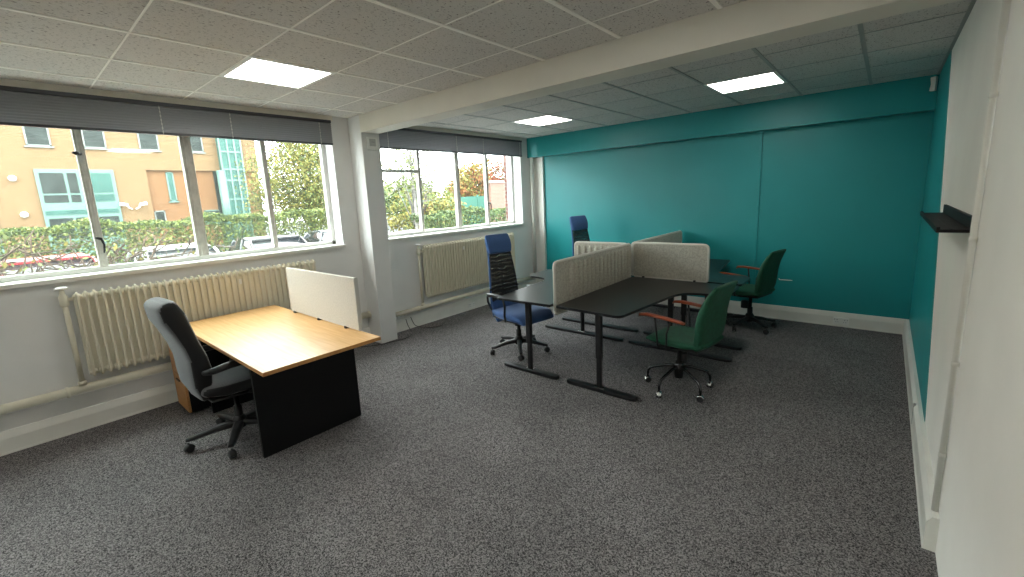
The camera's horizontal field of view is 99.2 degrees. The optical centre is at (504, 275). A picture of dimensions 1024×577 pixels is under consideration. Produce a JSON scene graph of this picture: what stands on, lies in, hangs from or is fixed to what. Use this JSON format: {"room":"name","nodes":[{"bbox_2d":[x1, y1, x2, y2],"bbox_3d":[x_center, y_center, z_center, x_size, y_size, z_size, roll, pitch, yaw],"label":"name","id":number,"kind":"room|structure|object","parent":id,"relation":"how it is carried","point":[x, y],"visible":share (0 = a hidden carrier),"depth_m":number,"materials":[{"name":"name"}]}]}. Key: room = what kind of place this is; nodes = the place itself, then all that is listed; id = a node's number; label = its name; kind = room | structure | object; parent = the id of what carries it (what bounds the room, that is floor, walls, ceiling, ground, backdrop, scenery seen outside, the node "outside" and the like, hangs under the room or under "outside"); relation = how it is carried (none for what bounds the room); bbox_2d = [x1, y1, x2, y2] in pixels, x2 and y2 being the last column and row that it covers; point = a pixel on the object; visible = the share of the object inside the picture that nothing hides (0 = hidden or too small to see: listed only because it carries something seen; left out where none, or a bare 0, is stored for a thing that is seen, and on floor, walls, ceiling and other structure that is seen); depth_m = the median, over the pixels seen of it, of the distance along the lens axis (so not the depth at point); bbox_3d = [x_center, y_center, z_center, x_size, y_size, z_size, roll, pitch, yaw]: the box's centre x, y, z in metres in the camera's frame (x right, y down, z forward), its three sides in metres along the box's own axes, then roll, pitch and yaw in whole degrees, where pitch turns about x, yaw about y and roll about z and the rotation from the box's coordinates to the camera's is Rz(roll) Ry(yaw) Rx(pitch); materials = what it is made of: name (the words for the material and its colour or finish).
{"room":"open-plan office","nodes":[
{"label":"open-plan office","id":0,"kind":"room"},
{"bbox_2d":[0,117,535,431],"bbox_3d":[-2.656,-0.288,4.431,0.320,2.816,10.000,6,13,40],"label":"wall","id":1,"kind":"structure","parent":0,"point":[36,354],"depth_m":3.81,"materials":[{"name":"paint"}]},
{"bbox_2d":[0,78,332,120],"bbox_3d":[-3.316,-1.390,3.256,0.030,0.056,4.280,6,13,40],"label":"trim","id":2,"kind":"structure","parent":1,"relation":"attached to","point":[5,82],"depth_m":3.62,"materials":[{"name":"beige"}]},
{"bbox_2d":[0,85,332,144],"bbox_3d":[-3.261,-1.235,3.280,0.036,0.262,4.135,6,13,40],"label":"blind","id":3,"kind":"object","parent":1,"relation":"attached to","point":[19,106],"visible":1,"depth_m":3.61,"materials":[{"name":"grey fabric"}]},
{"bbox_2d":[0,129,345,289],"bbox_3d":[-3.400,-0.670,3.551,0.435,1.455,4.172,6,13,40],"label":"window","id":4,"kind":"structure","parent":1,"relation":"in","point":[203,257],"depth_m":4.02,"materials":[{"name":"white plastic"}]},
{"bbox_2d":[0,327,370,456],"bbox_3d":[-3.667,1.229,3.165,0.034,0.170,6.113,6,13,40],"label":"baseboard","id":5,"kind":"structure","parent":1,"relation":"attached to","point":[19,438],"depth_m":3.49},
{"bbox_2d":[0,311,371,414],"bbox_3d":[-3.651,0.975,3.102,0.094,0.083,6.103,6,13,40],"label":"pipe","id":6,"kind":"object","parent":1,"relation":"attached to","point":[14,406],"visible":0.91,"depth_m":3.43,"materials":[{"name":"white metal"}]},
{"bbox_2d":[72,259,315,375],"bbox_3d":[-2.695,0.314,4.118,0.126,0.685,1.910,6,13,40],"label":"radiator","id":7,"kind":"object","parent":1,"relation":"attached to","point":[116,331],"visible":0.69,"depth_m":3.72,"materials":[{"name":"beige metal"}]},
{"bbox_2d":[54,287,86,385],"bbox_3d":[-3.332,0.473,3.382,0.076,0.789,0.113,6,13,40],"label":"pipe","id":8,"kind":"object","parent":7,"relation":"attached to","point":[63,299],"visible":0.98,"depth_m":3.35,"materials":[{"name":"white metal"}]},
{"bbox_2d":[366,137,377,149],"bbox_3d":[-1.503,-1.495,4.953,0.036,0.140,0.130,6,13,40],"label":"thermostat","id":9,"kind":"object","parent":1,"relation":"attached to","point":[372,143],"visible":1,"depth_m":4.93,"materials":[{"name":"white plastic"}]},
{"bbox_2d":[347,115,397,343],"bbox_3d":[-1.571,-0.501,5.223,0.261,2.656,0.231,6,13,40],"label":"column","id":10,"kind":"structure","parent":1,"relation":"attached to","point":[366,164],"depth_m":5.13,"materials":[{"name":"paint"}]},
{"bbox_2d":[379,128,521,156],"bbox_3d":[-0.652,-1.887,6.244,0.036,0.262,2.860,6,13,40],"label":"blind","id":11,"kind":"object","parent":1,"relation":"attached to","point":[404,138],"visible":0.86,"depth_m":6.07,"materials":[{"name":"grey fabric"}]},
{"bbox_2d":[382,150,524,241],"bbox_3d":[-0.750,-1.332,6.561,0.435,1.455,2.782,6,13,40],"label":"window","id":12,"kind":"structure","parent":1,"relation":"in","point":[459,228],"depth_m":6.58,"materials":[{"name":"white plastic"}]},
{"bbox_2d":[395,276,533,316],"bbox_3d":[-0.477,0.276,6.724,0.086,0.069,3.166,6,13,40],"label":"pipe","id":13,"kind":"object","parent":1,"relation":"attached to","point":[418,308],"visible":0.75,"depth_m":6.26,"materials":[{"name":"white metal"}]},
{"bbox_2d":[407,126,521,140],"bbox_3d":[-0.680,-2.048,6.250,0.030,0.056,2.956,6,13,40],"label":"trim","id":14,"kind":"structure","parent":1,"relation":"attached to","point":[411,127],"depth_m":6.31,"materials":[{"name":"beige"}]},
{"bbox_2d":[396,280,536,332],"bbox_3d":[-0.463,0.428,6.805,0.034,0.170,3.256,6,13,40],"label":"baseboard","id":15,"kind":"structure","parent":1,"relation":"attached to","point":[428,316],"depth_m":6.29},
{"bbox_2d":[422,232,515,297],"bbox_3d":[-0.473,-0.204,6.646,0.126,0.730,1.900,6,13,40],"label":"radiator","id":16,"kind":"object","parent":1,"relation":"attached to","point":[449,266],"visible":0.65,"depth_m":6.32,"materials":[{"name":"beige metal"}]},
{"bbox_2d":[415,244,424,305],"bbox_3d":[-1.125,-0.006,5.897,0.076,0.844,0.113,6,13,40],"label":"pipe","id":17,"kind":"object","parent":16,"relation":"attached to","point":[418,250],"visible":1,"depth_m":5.87,"materials":[{"name":"white plastic"}]},
{"bbox_2d":[468,302,474,308],"bbox_3d":[-0.505,0.462,6.726,0.013,0.086,0.146,6,13,40],"label":"double socket","id":18,"kind":"object","parent":1,"relation":"attached to","point":[472,304],"visible":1,"depth_m":6.72,"materials":[{"name":"white plastic"}]},
{"bbox_2d":[503,156,508,220],"bbox_3d":[0.318,-1.164,8.317,0.360,3.700,0.480,6,13,40],"label":"trim","id":19,"kind":"structure","parent":1,"relation":"attached to","point":[504,157],"depth_m":8.15,"materials":[{"name":"white paint"}]},
{"bbox_2d":[529,158,536,272],"bbox_3d":[0.504,-1.018,7.673,0.060,2.040,0.060,6,13,40],"label":"pipe","id":20,"kind":"object","parent":1,"relation":"attached to","point":[530,159],"visible":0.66,"depth_m":7.64,"materials":[{"name":"white metal"}]},
{"bbox_2d":[0,303,937,576],"bbox_3d":[-0.607,1.278,2.849,5.125,0.100,9.620,6,13,40],"label":"floor","id":21,"kind":"structure","parent":0,"point":[797,459],"depth_m":2.69,"materials":[{"name":"carpet"}]},
{"bbox_2d":[168,339,210,412],"bbox_3d":[-2.602,0.814,3.929,0.340,0.580,0.592,6,13,40],"label":"drawer pedestal","id":22,"kind":"object","parent":21,"relation":"on","point":[191,403],"visible":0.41,"depth_m":3.71,"materials":[{"name":"brown laminate"}]},
{"bbox_2d":[144,297,257,458],"bbox_3d":[-2.053,0.662,3.188,0.672,1.127,0.736,5,13,38],"label":"office chair","id":23,"kind":"object","parent":21,"relation":"on","point":[230,379],"visible":0.71,"depth_m":2.94,"materials":[{"name":"grey fabric"}]},
{"bbox_2d":[183,443,194,451],"bbox_3d":[-2.240,1.215,3.092,0.040,0.034,0.068,1,11,22],"label":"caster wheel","id":24,"kind":"object","parent":23,"relation":"attached to","point":[190,447],"depth_m":3.08,"materials":[{"name":"black plastic"}]},
{"bbox_2d":[228,449,236,456],"bbox_3d":[-1.871,1.215,2.993,0.069,0.034,0.042,5,13,38],"label":"hood","id":25,"kind":"object","parent":23,"relation":"attached to","point":[231,453],"depth_m":2.98,"materials":[{"name":"black plastic"}]},
{"bbox_2d":[189,305,380,457],"bbox_3d":[-1.848,0.794,3.525,1.864,0.730,0.804,6,13,40],"label":"oak desk","id":26,"kind":"object","parent":21,"relation":"on","point":[302,367],"visible":0.91,"depth_m":3.20,"materials":[{"name":"laminate"}]},
{"bbox_2d":[286,267,362,330],"bbox_3d":[-1.534,0.177,3.633,1.168,0.416,0.044,6,13,40],"label":"screen","id":27,"kind":"object","parent":26,"relation":"on","point":[333,298],"visible":1,"depth_m":3.54,"materials":[{"name":"fabric"}]},
{"bbox_2d":[361,320,412,346],"bbox_3d":[-1.449,0.732,5.420,0.305,0.152,0.813,6,13,40],"label":"loose cable","id":28,"kind":"object","parent":21,"relation":"on","point":[406,320],"visible":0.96,"depth_m":5.34,"materials":[{"name":"black plastic"}]},
{"bbox_2d":[411,318,447,327],"bbox_3d":[-0.968,0.606,5.970,0.591,0.163,0.226,-11,13,-40],"label":"loose cable","id":29,"kind":"object","parent":21,"relation":"on","point":[411,318],"visible":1,"depth_m":5.88,"materials":[{"name":"black plastic"}]},
{"bbox_2d":[485,233,553,360],"bbox_3d":[0.135,0.205,4.729,0.654,1.282,0.684,-11,13,-38],"label":"office chair","id":30,"kind":"object","parent":21,"relation":"on","point":[502,275],"visible":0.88,"depth_m":4.78,"materials":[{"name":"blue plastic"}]},
{"bbox_2d":[498,269,623,379],"bbox_3d":[0.505,0.451,4.813,1.128,0.726,1.572,6,13,40],"label":"desk","id":31,"kind":"object","parent":21,"relation":"on","point":[540,293],"visible":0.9,"depth_m":4.27,"materials":[{"name":"black wood"}]},
{"bbox_2d":[552,243,630,314],"bbox_3d":[0.941,-0.004,4.392,0.048,0.494,1.539,6,13,40],"label":"divider","id":32,"kind":"object","parent":31,"relation":"attached to","point":[574,277],"visible":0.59,"depth_m":4.23,"materials":[{"name":"grey fabric"}]},
{"bbox_2d":[574,241,625,255],"bbox_3d":[1.146,-0.206,5.200,0.729,0.389,0.072,6,13,40],"label":"divider","id":33,"kind":"object","parent":31,"relation":"attached to","point":[580,247],"visible":0.32,"depth_m":5.25,"materials":[{"name":"grey fabric"}]},
{"bbox_2d":[569,215,589,255],"bbox_3d":[1.309,-0.184,6.383,0.656,1.357,0.727,-10,12,-34],"label":"office chair","id":34,"kind":"object","parent":21,"relation":"on","point":[578,224],"visible":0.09,"depth_m":6.51,"materials":[{"name":"blue fabric"}]},
{"bbox_2d":[562,275,674,331],"bbox_3d":[1.569,0.185,6.022,1.128,0.726,1.572,6,13,40],"label":"desk","id":35,"kind":"object","parent":21,"relation":"on","point":[623,328],"visible":0.27,"depth_m":5.62,"materials":[{"name":"black metal"}]},
{"bbox_2d":[631,230,681,275],"bbox_3d":[1.973,-0.312,5.566,0.072,0.394,1.614,6,13,40],"label":"divider","id":36,"kind":"object","parent":35,"relation":"attached to","point":[673,237],"visible":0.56,"depth_m":5.64,"materials":[{"name":"grey fabric"}]},
{"bbox_2d":[556,277,738,401],"bbox_3d":[1.373,0.542,4.069,1.100,0.726,1.572,6,13,40],"label":"desk","id":37,"kind":"object","parent":21,"relation":"on","point":[621,299],"visible":0.89,"depth_m":3.97,"materials":[{"name":"black wood"}]},
{"bbox_2d":[633,242,709,282],"bbox_3d":[1.762,-0.148,4.670,0.819,0.404,0.072,6,13,40],"label":"divider","id":38,"kind":"object","parent":37,"relation":"attached to","point":[658,260],"visible":1,"depth_m":4.63,"materials":[{"name":"grey fabric"}]},
{"bbox_2d":[638,280,737,402],"bbox_3d":[1.509,0.502,3.644,0.654,0.950,0.646,-11,13,-39],"label":"office chair","id":39,"kind":"object","parent":21,"relation":"on","point":[708,330],"visible":1,"depth_m":3.50,"materials":[{"name":"green fabric"}]},
{"bbox_2d":[656,390,661,395],"bbox_3d":[1.267,0.965,3.580,0.040,0.032,0.064,0,11,16],"label":"hood","id":40,"kind":"object","parent":39,"relation":"attached to","point":[658,393],"depth_m":3.56,"materials":[{"name":"silver metal"}]},
{"bbox_2d":[643,259,749,349],"bbox_3d":[2.437,0.277,5.278,1.100,0.726,1.572,6,13,40],"label":"desk","id":41,"kind":"object","parent":21,"relation":"on","point":[715,277],"visible":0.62,"depth_m":4.81,"materials":[{"name":"black"}]},
{"bbox_2d":[720,249,785,334],"bbox_3d":[2.917,0.156,5.215,0.656,0.950,0.635,-10,13,-36],"label":"office chair","id":42,"kind":"object","parent":21,"relation":"on","point":[766,278],"visible":0.82,"depth_m":5.06,"materials":[{"name":"green fabric"}]},
{"bbox_2d":[0,0,971,137],"bbox_3d":[-0.734,-1.413,2.369,5.125,0.060,9.620,6,13,40],"label":"ceiling","id":43,"kind":"structure","parent":0,"point":[510,23],"depth_m":2.87,"materials":[{"name":"tile"}]},
{"bbox_2d":[219,56,335,88],"bbox_3d":[-1.677,-1.486,3.225,0.600,0.008,0.600,6,13,40],"label":"recessed light","id":44,"kind":"object","parent":43,"relation":"in","point":[252,69],"visible":1,"depth_m":3.20,"materials":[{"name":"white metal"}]},
{"bbox_2d":[0,0,722,113],"bbox_3d":[-1.891,-1.097,1.090,5.045,0.006,6.113,6,13,40],"label":"trim","id":45,"kind":"structure","parent":43,"relation":"attached to","point":[715,3],"depth_m":2.64,"materials":[{"name":"white metal"}]},
{"bbox_2d":[513,115,573,125],"bbox_3d":[0.510,-2.042,5.761,0.600,0.008,0.600,6,13,40],"label":"recessed light","id":46,"kind":"object","parent":43,"relation":"in","point":[546,119],"visible":0.99,"depth_m":5.74,"materials":[{"name":"white plastic"}]},
{"bbox_2d":[704,71,787,93],"bbox_3d":[2.327,-1.850,4.204,0.600,0.008,0.600,6,13,40],"label":"recessed light","id":47,"kind":"object","parent":43,"relation":"in","point":[768,78],"visible":1,"depth_m":4.18,"materials":[{"name":"white plastic"}]},
{"bbox_2d":[544,111,933,318],"bbox_3d":[2.531,-0.902,6.211,5.165,2.716,0.200,6,13,40],"label":"wall","id":48,"kind":"structure","parent":0,"point":[843,200],"depth_m":5.32,"materials":[{"name":"teal paint"}]},
{"bbox_2d":[533,157,546,282],"bbox_3d":[0.622,-0.888,7.742,0.250,2.329,0.025,6,13,40],"label":"trim","id":49,"kind":"structure","parent":48,"relation":"attached to","point":[537,171],"depth_m":7.69,"materials":[{"name":"white paint"}]},
{"bbox_2d":[541,157,545,269],"bbox_3d":[0.694,-0.875,7.655,0.025,2.329,0.025,6,13,40],"label":"trim","id":50,"kind":"structure","parent":48,"relation":"attached to","point":[541,157],"depth_m":7.61,"materials":[{"name":"white paint"}]},
{"bbox_2d":[527,74,939,157],"bbox_3d":[2.337,-1.993,5.912,5.045,0.327,0.140,6,13,40],"label":"beam","id":51,"kind":"structure","parent":48,"relation":"attached to","point":[911,95],"depth_m":5.22,"materials":[{"name":"teal paint"}]},
{"bbox_2d":[752,131,762,302],"bbox_3d":[3.199,-0.700,5.523,0.030,2.159,0.012,6,13,40],"label":"trim","id":52,"kind":"structure","parent":48,"relation":"attached to","point":[761,132],"depth_m":5.49,"materials":[{"name":"teal paint"}]},
{"bbox_2d":[658,296,908,333],"bbox_3d":[2.580,0.376,6.294,4.795,0.170,0.028,6,13,40],"label":"baseboard","id":53,"kind":"structure","parent":48,"relation":"attached to","point":[856,321],"depth_m":5.28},
{"bbox_2d":[833,317,848,325],"bbox_3d":[3.941,0.540,5.108,0.146,0.086,0.013,6,13,40],"label":"double socket","id":54,"kind":"object","parent":48,"relation":"attached to","point":[836,320],"visible":1,"depth_m":5.10,"materials":[{"name":"white plastic"}]},
{"bbox_2d":[925,0,1023,576],"bbox_3d":[1.305,0.092,0.960,0.150,2.716,9.900,6,13,40],"label":"wall","id":55,"kind":"structure","parent":0,"point":[981,507],"depth_m":1.57,"materials":[{"name":"paint"}]},
{"bbox_2d":[359,0,960,133],"bbox_3d":[0.273,-1.513,3.377,4.804,0.190,0.231,6,13,40],"label":"beam","id":56,"kind":"structure","parent":55,"relation":"attached to","point":[748,24],"depth_m":2.70,"materials":[{"name":"paint"}]},
{"bbox_2d":[430,0,976,136],"bbox_3d":[1.268,-1.886,4.678,5.045,0.006,3.116,6,13,40],"label":"grid","id":57,"kind":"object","parent":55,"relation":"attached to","point":[861,34],"depth_m":4.03,"materials":[{"name":"grey metal"}]},
{"bbox_2d":[902,320,939,551],"bbox_3d":[3.154,0.871,3.365,0.046,0.170,3.740,6,13,40],"label":"baseboard","id":58,"kind":"structure","parent":55,"relation":"attached to","point":[929,520],"depth_m":2.47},
{"bbox_2d":[909,51,951,421],"bbox_3d":[3.436,-0.429,3.492,0.013,2.656,2.800,6,13,40],"label":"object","id":59,"kind":"structure","parent":55,"relation":"attached to","point":[922,302],"depth_m":3.56,"materials":[{"name":"teal paint"}]},
{"bbox_2d":[929,76,937,90],"bbox_3d":[4.181,-1.861,4.240,0.057,0.136,0.061,-5,10,-15],"label":"sensor","id":60,"kind":"object","parent":55,"relation":"attached to","point":[934,80],"visible":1,"depth_m":4.22,"materials":[{"name":"white plastic"}]},
{"bbox_2d":[920,204,971,232],"bbox_3d":[2.364,-0.321,2.353,0.120,0.065,1.300,6,13,40],"label":"ledge","id":61,"kind":"object","parent":55,"relation":"attached to","point":[951,220],"visible":0.83,"depth_m":2.15,"materials":[{"name":"black metal"}]},
{"bbox_2d":[925,212,969,232],"bbox_3d":[2.365,-0.296,2.358,0.094,0.016,1.300,6,13,40],"label":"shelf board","id":62,"kind":"object","parent":61,"relation":"on","point":[944,222],"depth_m":2.11,"materials":[{"name":"black metal"}]},
{"bbox_2d":[931,0,1010,511],"bbox_3d":[1.919,-0.141,1.786,0.027,2.484,0.027,6,13,40],"label":"conduit","id":63,"kind":"object","parent":55,"relation":"attached to","point":[993,94],"visible":1,"depth_m":1.78,"materials":[{"name":"white plastic"}]},
{"label":"outside","id":64,"kind":"structure","parent":0,"visible":0},
{"bbox_2d":[108,216,403,263],"bbox_3d":[-15.690,-3.251,35.105,59.680,0.100,100.000,6,13,40],"label":"ground","id":65,"kind":"structure","parent":64,"point":[388,226],"depth_m":37.88,"materials":[{"name":"grey asphalt"}]},
{"bbox_2d":[0,252,97,275],"bbox_3d":[-8.501,0.392,8.240,4.200,1.485,2.016,5,13,37],"label":"parked car","id":66,"kind":"object","parent":65,"relation":"on","point":[20,261],"visible":0.05,"depth_m":8.04,"materials":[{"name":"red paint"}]},
{"bbox_2d":[0,225,244,276],"bbox_3d":[-5.340,0.597,4.397,5.525,2.168,3.276,-9,12,-31],"label":"shrub","id":67,"kind":"object","parent":65,"relation":"on","point":[33,254],"visible":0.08,"depth_m":5.04,"materials":[{"name":"green plant"}]},
{"bbox_2d":[0,125,266,258],"bbox_3d":[-32.011,-5.090,16.664,6.609,11.500,40.006,6,13,40],"label":"office building","id":68,"kind":"structure","parent":65,"relation":"on","point":[134,176],"depth_m":24.33,"materials":[{"name":"yellow brick"}]},
{"bbox_2d":[8,175,16,180],"bbox_3d":[-24.230,-4.768,21.448,0.232,0.291,0.300,6,13,40],"label":"wall lamp","id":69,"kind":"object","parent":68,"relation":"attached to","point":[10,177],"depth_m":21.42,"materials":[{"name":"white plastic"}]},
{"bbox_2d":[20,212,28,217],"bbox_3d":[-24.075,-3.032,21.842,0.232,0.291,0.300,6,13,40],"label":"wall lamp","id":70,"kind":"object","parent":68,"relation":"attached to","point":[22,214],"depth_m":21.81,"materials":[{"name":"white plastic"}]},
{"bbox_2d":[0,208,327,263],"bbox_3d":[-8.943,-0.694,12.439,1.197,2.200,11.488,6,13,40],"label":"hedge","id":71,"kind":"object","parent":65,"relation":"on","point":[83,223],"visible":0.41,"depth_m":11.51,"materials":[{"name":"green plant"}]},
{"bbox_2d":[125,242,219,262],"bbox_3d":[-7.121,0.075,9.657,4.200,1.485,2.016,5,13,38],"label":"parked car","id":72,"kind":"object","parent":65,"relation":"on","point":[170,249],"visible":0.02,"depth_m":9.39,"materials":[{"name":"grey paint"}]},
{"bbox_2d":[228,234,307,250],"bbox_3d":[-5.860,-0.267,11.240,4.200,1.485,2.016,7,14,43],"label":"parked car","id":73,"kind":"object","parent":65,"relation":"on","point":[256,242],"visible":0.05,"depth_m":11.01,"materials":[{"name":"white paint"}]},
{"bbox_2d":[234,141,387,232],"bbox_3d":[-8.144,-3.948,18.195,5.755,6.508,5.492,-12,14,-42],"label":"broadleaf tree","id":74,"kind":"object","parent":65,"relation":"on","point":[305,157],"visible":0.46,"depth_m":16.92,"materials":[{"name":"green plant"}]},
{"bbox_2d":[303,229,329,242],"bbox_3d":[-4.666,-0.662,13.139,4.200,1.485,2.016,5,13,38],"label":"parked car","id":75,"kind":"object","parent":65,"relation":"on","point":[319,235],"visible":0.03,"depth_m":12.89,"materials":[{"name":"grey paint"}]},
{"bbox_2d":[314,185,397,216],"bbox_3d":[-9.283,-4.374,26.834,4.962,4.424,4.943,-2,10,2],"label":"broadleaf tree","id":76,"kind":"object","parent":65,"relation":"on","point":[387,194],"visible":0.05,"depth_m":27.66,"materials":[{"name":"green plant"}]},
{"bbox_2d":[383,176,391,197],"bbox_3d":[-14.546,-8.395,47.875,6.061,5.443,6.540,-1,10,8],"label":"tree","id":77,"kind":"object","parent":65,"relation":"on","point":[384,181],"visible":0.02,"depth_m":47.75,"materials":[{"name":"green plant"}]},
{"bbox_2d":[384,173,441,218],"bbox_3d":[-9.081,-7.551,43.416,6.544,5.209,6.643,-1,10,8],"label":"tree","id":78,"kind":"object","parent":65,"relation":"on","point":[391,188],"visible":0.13,"depth_m":41.85,"materials":[{"name":"green plant"}]},
{"bbox_2d":[390,228,439,233],"bbox_3d":[-1.623,-0.492,11.376,2.016,1.485,4.200,7,14,42],"label":"parked car","id":79,"kind":"object","parent":65,"relation":"on","point":[409,230],"visible":0.02,"depth_m":10.93,"materials":[{"name":"grey paint"}]},
{"bbox_2d":[380,148,462,228],"bbox_3d":[-2.908,-3.154,14.215,3.399,5.849,3.139,-7,11,-25],"label":"birch tree","id":80,"kind":"object","parent":65,"relation":"on","point":[410,162],"visible":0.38,"depth_m":14.26,"materials":[{"name":"green plant"}]},
{"bbox_2d":[386,184,471,232],"bbox_3d":[-3.017,-2.383,17.886,3.983,3.069,3.090,-8,11,-26],"label":"tree","id":81,"kind":"object","parent":65,"relation":"on","point":[405,218],"visible":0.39,"depth_m":17.17,"materials":[{"name":"green plant"}]},
{"bbox_2d":[402,195,485,229],"bbox_3d":[-3.077,-3.862,27.917,0.120,2.450,8.100,6,13,40],"label":"fence","id":82,"kind":"object","parent":65,"relation":"on","point":[477,200],"visible":0.1,"depth_m":28.95,"materials":[{"name":"teal metal"}]},
{"bbox_2d":[409,206,505,228],"bbox_3d":[-0.643,-1.373,14.643,0.805,1.993,5.786,6,13,40],"label":"hedge","id":83,"kind":"object","parent":65,"relation":"on","point":[438,216],"visible":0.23,"depth_m":13.44,"materials":[{"name":"green plant"}]},
{"bbox_2d":[440,168,482,195],"bbox_3d":[-3.955,-9.391,49.194,5.825,6.233,7.163,6,13,40],"label":"tree","id":84,"kind":"object","parent":65,"relation":"on","point":[467,168],"visible":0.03,"depth_m":48.07,"materials":[{"name":"green plant"}]},
{"bbox_2d":[443,154,496,196],"bbox_3d":[-2.534,-6.792,34.605,4.979,5.825,4.955,-3,10,0],"label":"autumn tree","id":85,"kind":"object","parent":65,"relation":"on","point":[475,176],"visible":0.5,"depth_m":33.47,"materials":[{"name":"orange plant"}]},
{"bbox_2d":[488,158,503,179],"bbox_3d":[0.608,-5.954,31.275,3.159,5.054,4.267,5,13,38],"label":"autumn tree","id":86,"kind":"object","parent":65,"relation":"on","point":[495,165],"visible":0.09,"depth_m":30.23,"materials":[{"name":"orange plant"}]},
{"bbox_2d":[488,180,505,221],"bbox_3d":[1.857,-4.362,27.446,0.440,3.140,8.500,6,13,40],"label":"wall","id":87,"kind":"structure","parent":65,"relation":"on","point":[496,187],"depth_m":24.52,"materials":[{"name":"pink brick"}]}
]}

